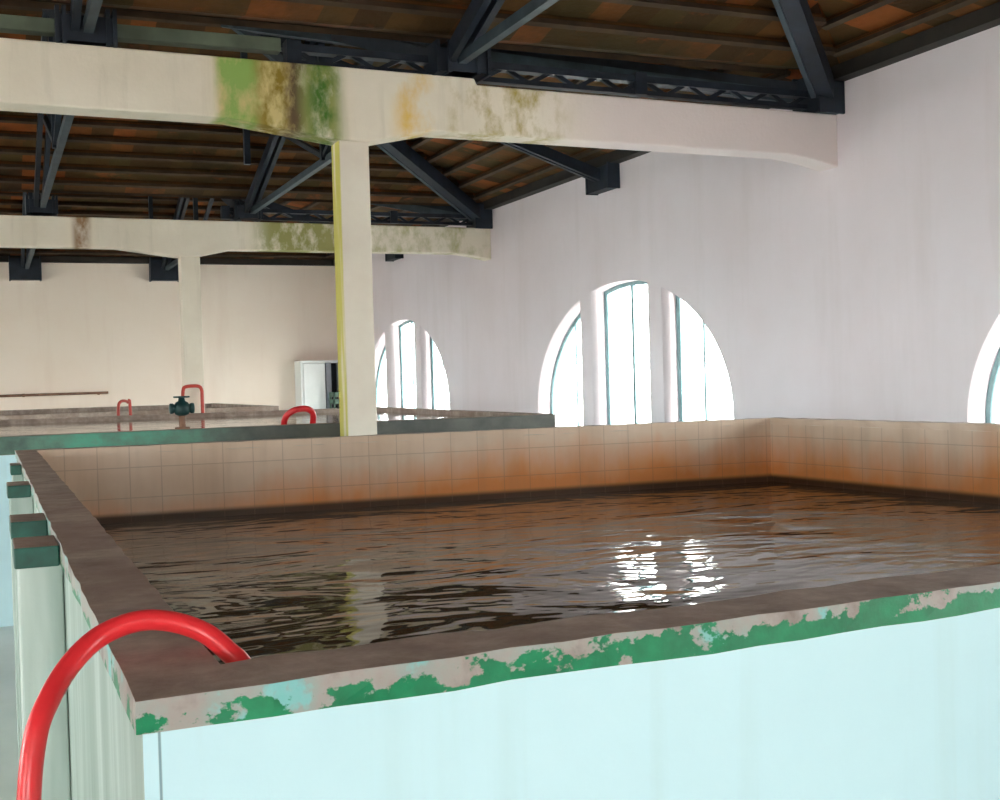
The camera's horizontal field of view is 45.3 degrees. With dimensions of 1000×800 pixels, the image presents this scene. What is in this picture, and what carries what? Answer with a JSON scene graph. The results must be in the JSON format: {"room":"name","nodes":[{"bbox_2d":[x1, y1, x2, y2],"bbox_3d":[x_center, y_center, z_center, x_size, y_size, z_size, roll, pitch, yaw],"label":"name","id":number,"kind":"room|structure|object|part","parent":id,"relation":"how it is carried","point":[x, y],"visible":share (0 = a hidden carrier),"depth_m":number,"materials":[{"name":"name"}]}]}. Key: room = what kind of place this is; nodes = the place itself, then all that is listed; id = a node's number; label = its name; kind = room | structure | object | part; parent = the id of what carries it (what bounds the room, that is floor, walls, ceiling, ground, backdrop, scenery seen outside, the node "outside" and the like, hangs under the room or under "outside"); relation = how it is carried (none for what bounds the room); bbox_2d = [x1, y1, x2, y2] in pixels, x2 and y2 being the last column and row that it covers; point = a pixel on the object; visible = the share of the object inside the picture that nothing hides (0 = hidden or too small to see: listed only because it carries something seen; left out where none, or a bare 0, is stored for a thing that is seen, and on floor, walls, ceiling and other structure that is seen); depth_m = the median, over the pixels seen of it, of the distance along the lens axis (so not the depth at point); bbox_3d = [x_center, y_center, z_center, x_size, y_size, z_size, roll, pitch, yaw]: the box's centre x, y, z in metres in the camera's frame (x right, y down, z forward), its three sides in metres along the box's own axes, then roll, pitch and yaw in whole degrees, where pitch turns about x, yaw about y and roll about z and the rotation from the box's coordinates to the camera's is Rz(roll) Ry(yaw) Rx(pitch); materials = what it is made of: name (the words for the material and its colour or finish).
{"room":"water treatment plant","nodes":[
{"label":"water treatment plant","id":0,"kind":"room"},
{"bbox_2d":[0,626,18,799],"bbox_3d":[-2.880,1.508,7.586,13.130,0.120,31.360,-2,1,-23],"label":"floor","id":1,"kind":"structure","parent":0,"point":[9,766],"depth_m":5.50,"materials":[{"name":"paint"}]},
{"bbox_2d":[0,403,278,419],"bbox_3d":[-5.835,0.746,17.521,4.200,1.220,4.800,-2,1,-23],"label":"fish tank","id":2,"kind":"object","parent":1,"relation":"on","point":[223,407],"visible":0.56,"depth_m":15.97,"materials":[{"name":"green paint"}]},
{"bbox_2d":[0,407,219,415],"bbox_3d":[-5.836,0.716,17.521,3.978,1.039,4.578,-2,1,-23],"label":"water","id":3,"kind":"object","parent":2,"relation":"in","point":[205,407],"visible":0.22,"depth_m":19.07,"materials":[{"name":"brown liquid"}]},
{"bbox_2d":[178,257,204,412],"bbox_3d":[-3.933,-0.242,15.338,0.245,3.165,0.220,-2,1,-23],"label":"concrete column","id":4,"kind":"structure","parent":1,"relation":"on","point":[188,267],"depth_m":15.23,"materials":[{"name":"beige concrete"}]},
{"bbox_2d":[0,215,490,260],"bbox_3d":[-5.949,-1.992,14.466,12.570,0.485,0.240,-2,1,-23],"label":"concrete beam","id":5,"kind":"structure","parent":4,"relation":"on","point":[169,238],"depth_m":15.31,"materials":[{"name":"beige concrete"}]},
{"bbox_2d":[220,206,471,225],"bbox_3d":[-1.991,-2.478,16.157,3.507,0.166,0.120,-2,1,-23],"label":"girder","id":6,"kind":"object","parent":5,"relation":"on","point":[225,211],"visible":0.78,"depth_m":16.25,"materials":[{"name":"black metal"}]},
{"bbox_3d":[-3.556,-2.421,15.488,0.100,0.166,0.120,-2,1,-23],"label":"post","id":7,"kind":"part","parent":6,"relation":"part of","materials":[{"name":"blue metal"}]},
{"bbox_3d":[-1.466,-2.497,16.382,0.100,0.166,0.120,-2,1,-23],"label":"post","id":8,"kind":"part","parent":6,"relation":"part of","materials":[{"name":"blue metal"}]},
{"bbox_2d":[181,384,203,412],"bbox_3d":[-3.870,0.562,15.142,0.296,1.523,0.124,-2,1,-23],"label":"hose","id":9,"kind":"object","parent":1,"relation":"on","point":[184,387],"visible":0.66,"depth_m":15.18,"materials":[{"name":"red rubber"}]},
{"bbox_2d":[0,407,555,626],"bbox_3d":[-2.643,0.776,10.697,4.700,1.220,5.259,-2,1,-23],"label":"fish tank","id":10,"kind":"object","parent":1,"relation":"on","point":[479,420],"visible":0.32,"depth_m":8.29,"materials":[{"name":"green paint"}]},
{"bbox_2d":[117,399,131,415],"bbox_3d":[-3.998,0.678,12.816,0.038,1.379,0.219,-1,1,26],"label":"hose","id":11,"kind":"object","parent":10,"relation":"hanging from","point":[128,401],"visible":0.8,"depth_m":12.79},
{"bbox_2d":[169,396,194,428],"bbox_3d":[-2.171,0.085,8.175,0.164,0.224,0.112,-2,1,-23],"label":"valve","id":12,"kind":"object","parent":10,"relation":"on","point":[181,408],"visible":1,"depth_m":8.14,"materials":[{"name":"teal metal"}]},
{"bbox_2d":[0,411,470,435],"bbox_3d":[-2.644,0.738,10.696,4.478,1.054,5.038,-2,1,-23],"label":"water","id":13,"kind":"object","parent":10,"relation":"in","point":[256,420],"visible":0.11,"depth_m":10.91,"materials":[{"name":"brown liquid"}]},
{"bbox_2d":[281,406,315,424],"bbox_3d":[-1.436,0.194,8.549,0.258,0.309,0.232,-2,1,-23],"label":"hose","id":14,"kind":"object","parent":10,"relation":"hanging from","point":[310,410],"visible":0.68,"depth_m":8.46,"materials":[{"name":"red rubber"}]},
{"bbox_2d":[294,360,338,408],"bbox_3d":[-3.549,0.201,23.734,0.880,1.960,0.530,-2,1,-23],"label":"tall cabinet","id":15,"kind":"object","parent":1,"relation":"on","point":[314,380],"visible":0.4,"depth_m":23.47,"materials":[{"name":"white metal"}]},
{"bbox_3d":[-3.613,0.208,23.438,0.430,1.840,0.021,-2,1,-23],"label":"door","id":16,"kind":"part","parent":15,"relation":"part of","materials":[{"name":"white metal"}]},
{"bbox_3d":[-3.358,0.173,23.565,0.100,1.810,0.070,-2,1,-23],"label":"divider post","id":17,"kind":"part","parent":15,"relation":"part of","materials":[{"name":"grey metal"}]},
{"bbox_2d":[329,392,338,407],"bbox_3d":[-3.139,0.510,23.373,0.270,1.330,0.320,-2,1,-23],"label":"crate","id":18,"kind":"object","parent":1,"relation":"on","point":[334,401],"visible":0.14,"depth_m":23.19,"materials":[{"name":"green plastic"}]},
{"bbox_2d":[331,140,376,435],"bbox_3d":[-0.999,-0.202,8.349,0.216,3.165,0.200,-2,1,-23],"label":"concrete column","id":19,"kind":"structure","parent":1,"relation":"on","point":[350,159],"depth_m":8.25,"materials":[{"name":"beige concrete"}]},
{"bbox_2d":[0,38,837,171],"bbox_3d":[-2.943,-1.960,7.440,12.581,0.497,0.240,-2,1,-25],"label":"concrete beam","id":20,"kind":"structure","parent":19,"relation":"on","point":[321,104],"depth_m":8.25,"materials":[{"name":"beige concrete"}]},
{"bbox_2d":[25,4,117,215],"bbox_3d":[-4.126,-2.978,11.075,0.324,1.486,7.940,-2,1,-23],"label":"roof truss","id":21,"kind":"object","parent":20,"relation":"on","point":[57,133],"visible":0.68,"depth_m":11.04,"materials":[{"name":"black metal"}]},
{"bbox_3d":[-4.129,-2.995,11.079,0.070,1.330,0.070,-2,1,-23],"label":"king post","id":22,"kind":"part","parent":21,"relation":"part of","materials":[{"name":"blue metal"}]},
{"bbox_2d":[52,0,110,46],"bbox_3d":[-1.153,-2.938,4.026,0.324,1.486,7.940,-2,1,-23],"label":"roof truss","id":23,"kind":"object","parent":20,"relation":"on","point":[93,7],"visible":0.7,"depth_m":7.36,"materials":[{"name":"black metal"}]},
{"bbox_2d":[0,14,280,54],"bbox_3d":[-5.104,-2.212,6.505,7.880,0.158,0.100,-2,1,-23],"label":"eave purlin","id":24,"kind":"object","parent":20,"relation":"on","point":[13,24],"visible":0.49,"depth_m":7.73,"materials":[{"name":"grey concrete"}]},
{"bbox_2d":[234,34,490,221],"bbox_3d":[-1.792,-3.063,12.073,0.324,1.486,7.940,-2,1,-23],"label":"roof truss","id":25,"kind":"object","parent":20,"relation":"on","point":[274,145],"visible":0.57,"depth_m":12.21,"materials":[{"name":"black metal"}]},
{"bbox_3d":[-1.795,-3.080,12.077,0.070,1.330,0.070,-2,1,-23],"label":"king post","id":26,"kind":"part","parent":25,"relation":"part of","materials":[{"name":"blue metal"}]},
{"bbox_2d":[423,0,558,78],"bbox_3d":[1.144,-3.021,5.009,0.324,1.486,7.940,-2,1,-23],"label":"roof truss","id":27,"kind":"object","parent":20,"relation":"on","point":[469,40],"visible":0.81,"depth_m":8.06,"materials":[{"name":"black metal"}]},
{"bbox_2d":[283,39,807,110],"bbox_3d":[0.550,-2.425,9.050,4.430,0.166,0.123,-2,1,-25],"label":"girder","id":28,"kind":"object","parent":20,"relation":"on","point":[294,51],"visible":0.89,"depth_m":9.04,"materials":[{"name":"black metal"}]},
{"bbox_3d":[-1.414,-2.352,8.144,0.100,0.166,0.120,-2,1,-23],"label":"post","id":29,"kind":"part","parent":28,"relation":"part of","materials":[{"name":"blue metal"}]},
{"bbox_3d":[1.069,-2.444,9.290,0.100,0.166,0.120,-2,1,-23],"label":"post","id":30,"kind":"part","parent":28,"relation":"part of","materials":[{"name":"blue metal"}]},
{"bbox_2d":[6,417,999,799],"bbox_3d":[0.684,0.793,4.311,4.526,1.222,5.143,-2,1,-23],"label":"pool","id":31,"kind":"object","parent":1,"relation":"on","point":[887,688],"visible":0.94,"depth_m":1.44,"materials":[{"name":"green paint"}]},
{"bbox_2d":[16,609,250,799],"bbox_3d":[-0.361,0.846,1.217,0.116,1.248,0.300,-1,1,43],"label":"hose","id":32,"kind":"object","parent":31,"relation":"hanging from","point":[34,742],"visible":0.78,"depth_m":1.21,"materials":[{"name":"red rubber"}]},
{"bbox_2d":[100,481,999,663],"bbox_3d":[0.719,0.920,4.327,4.245,0.725,4.928,-2,1,-23],"label":"water","id":33,"kind":"object","parent":31,"relation":"in","point":[301,581],"visible":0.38,"depth_m":4.39,"materials":[{"name":"brown liquid"}]},
{"bbox_2d":[0,262,337,409],"bbox_3d":[-9.051,-0.563,21.838,12.570,3.868,0.280,-2,1,-23],"label":"wall","id":34,"kind":"structure","parent":0,"point":[83,327],"depth_m":22.70,"materials":[{"name":"beige paint"}]},
{"bbox_2d":[8,192,57,280],"bbox_3d":[-7.113,-2.954,18.161,0.544,1.617,8.020,-2,1,-23],"label":"roof truss","id":35,"kind":"object","parent":34,"relation":"attached to","point":[28,268],"visible":0.56,"depth_m":21.52,"materials":[{"name":"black metal"}]},
{"bbox_2d":[0,391,107,396],"bbox_3d":[-9.652,-0.047,21.379,5.070,0.065,0.093,-2,1,-23],"label":"pipe","id":36,"kind":"object","parent":34,"relation":"attached to","point":[100,392],"visible":1,"depth_m":21.96,"materials":[{"name":"brown metal"}]},
{"bbox_2d":[0,255,331,265],"bbox_3d":[-9.062,-2.605,21.718,12.590,0.222,0.310,-2,1,-23],"label":"trim","id":37,"kind":"structure","parent":34,"relation":"attached to","point":[3,258],"depth_m":22.72,"materials":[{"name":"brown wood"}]},
{"bbox_2d":[149,197,259,281],"bbox_3d":[-4.852,-3.036,19.128,0.544,1.617,8.020,-2,1,-23],"label":"roof truss","id":38,"kind":"object","parent":34,"relation":"attached to","point":[166,269],"visible":0.49,"depth_m":20.59,"materials":[{"name":"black metal"}]},
{"bbox_3d":[-4.880,-3.118,19.187,0.070,1.330,0.070,-2,1,-23],"label":"king post","id":39,"kind":"part","parent":38,"relation":"part of","materials":[{"name":"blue metal"}]},
{"bbox_2d":[0,0,999,259],"bbox_3d":[-4.519,-3.229,11.019,12.638,1.398,23.179,-2,1,-23],"label":"ceiling","id":40,"kind":"structure","parent":0,"point":[100,154],"depth_m":11.91,"materials":[{"name":"wood"}]},
{"bbox_2d":[227,25,480,220],"bbox_3d":[-1.468,-3.182,14.239,0.174,1.505,5.594,-1,1,24],"label":"rafter","id":41,"kind":"object","parent":40,"relation":"hanging from","point":[402,153],"visible":0.36,"depth_m":15.31,"materials":[{"name":"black metal"}]},
{"bbox_2d":[372,25,999,426],"bbox_3d":[2.967,-0.698,10.076,0.280,3.868,31.360,-2,1,-23],"label":"wall","id":42,"kind":"structure","parent":0,"point":[865,287],"depth_m":10.78,"materials":[{"name":"white paint"}]},
{"bbox_2d":[148,196,403,261],"bbox_3d":[-3.638,-3.117,19.767,4.180,1.557,0.544,-2,1,-23],"label":"truss","id":43,"kind":"object","parent":42,"relation":"attached to","point":[388,257],"visible":0.3,"depth_m":19.81,"materials":[{"name":"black metal"}]},
{"bbox_3d":[-5.532,-3.090,18.957,0.060,1.380,0.060,-2,1,-23],"label":"king post","id":44,"kind":"part","parent":43,"relation":"part of","materials":[{"name":"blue metal"}]},
{"bbox_2d":[376,320,445,408],"bbox_3d":[-1.486,-0.464,20.659,0.050,1.836,4.436,-2,1,-23],"label":"window","id":45,"kind":"structure","parent":42,"relation":"in","point":[402,325],"depth_m":20.65,"materials":[{"name":"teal metal"}]},
{"bbox_3d":[-2.105,-0.403,22.113,0.050,1.697,1.276,-2,1,-23],"label":"frame","id":46,"kind":"part","parent":45,"relation":"part of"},
{"bbox_3d":[-1.486,-0.464,20.659,0.050,1.836,1.316,-2,1,-23],"label":"frame","id":47,"kind":"part","parent":45,"relation":"part of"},
{"bbox_3d":[-0.862,-0.387,19.208,0.050,1.697,1.276,-2,1,-23],"label":"frame","id":48,"kind":"part","parent":45,"relation":"part of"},
{"bbox_2d":[240,34,619,194],"bbox_3d":[-0.660,-3.078,12.808,4.180,1.557,0.544,-2,1,-23],"label":"truss","id":49,"kind":"object","parent":42,"relation":"attached to","point":[604,178],"visible":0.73,"depth_m":13.33,"materials":[{"name":"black metal"}]},
{"bbox_3d":[-2.554,-3.052,11.997,0.060,1.380,0.060,-2,1,-23],"label":"king post","id":50,"kind":"part","parent":49,"relation":"part of","materials":[{"name":"black metal"}]},
{"bbox_2d":[466,203,492,228],"bbox_3d":[-0.293,-2.567,16.851,0.258,0.350,0.364,-2,1,-23],"label":"wall bracket","id":51,"kind":"object","parent":42,"relation":"attached to","point":[486,221],"visible":0.59,"depth_m":16.69,"materials":[{"name":"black metal"}]},
{"bbox_2d":[372,204,465,220],"bbox_3d":[-3.035,-3.213,17.900,5.594,1.485,0.174,-1,1,20],"label":"rafter","id":52,"kind":"object","parent":51,"relation":"attached to","point":[412,208],"visible":0.07,"depth_m":17.13,"materials":[{"name":"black metal"}]},
{"bbox_2d":[550,281,708,425],"bbox_3d":[1.536,-0.425,13.599,0.050,1.836,4.436,-2,1,-23],"label":"window","id":53,"kind":"structure","parent":42,"relation":"in","point":[679,326],"depth_m":13.59,"materials":[{"name":"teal metal"}]},
{"bbox_3d":[0.916,-0.364,15.053,0.050,1.697,1.276,-2,1,-23],"label":"frame","id":54,"kind":"part","parent":53,"relation":"part of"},
{"bbox_3d":[1.536,-0.425,13.599,0.050,1.836,1.316,-2,1,-23],"label":"frame","id":55,"kind":"part","parent":53,"relation":"part of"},
{"bbox_3d":[2.159,-0.348,12.147,0.050,1.697,1.276,-2,1,-23],"label":"frame","id":56,"kind":"part","parent":53,"relation":"part of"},
{"bbox_2d":[332,2,999,265],"bbox_3d":[2.773,-2.737,10.091,0.330,0.222,31.000,-2,1,-23],"label":"roof beam","id":57,"kind":"structure","parent":42,"relation":"attached to","point":[988,17],"depth_m":9.33,"materials":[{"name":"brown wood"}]},
{"bbox_2d":[792,70,844,114],"bbox_3d":[2.650,-2.529,9.974,0.258,0.350,0.364,-2,1,-23],"label":"wall bracket","id":58,"kind":"object","parent":42,"relation":"attached to","point":[822,104],"visible":0.45,"depth_m":9.84,"materials":[{"name":"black metal"}]},
{"bbox_2d":[221,25,795,102],"bbox_3d":[-0.084,-3.175,11.005,5.594,1.485,0.174,-1,1,20],"label":"roof truss","id":59,"kind":"object","parent":58,"relation":"attached to","point":[497,55],"visible":0.25,"depth_m":10.58,"materials":[{"name":"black metal"}]},
{"bbox_2d":[772,0,833,97],"bbox_3d":[1.503,-3.144,7.297,0.174,1.505,5.594,-1,1,24],"label":"rafter","id":60,"kind":"object","parent":58,"relation":"attached to","point":[795,16],"visible":1,"depth_m":9.03,"materials":[{"name":"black metal"}]},
{"bbox_2d":[986,349,999,422],"bbox_3d":[4.455,-0.388,6.777,0.050,1.836,4.436,-2,1,-23],"label":"window","id":61,"kind":"structure","parent":42,"relation":"in","point":[995,374],"depth_m":8.76,"materials":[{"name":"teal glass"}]},
{"label":"outside","id":62,"kind":"structure","parent":0,"visible":0},
{"bbox_2d":[381,390,999,426],"bbox_3d":[-3.885,1.663,9.224,120.000,0.170,140.000,-2,1,-23],"label":"ground","id":63,"kind":"structure","parent":62,"point":[720,404],"depth_m":56.56,"materials":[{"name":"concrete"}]}
]}

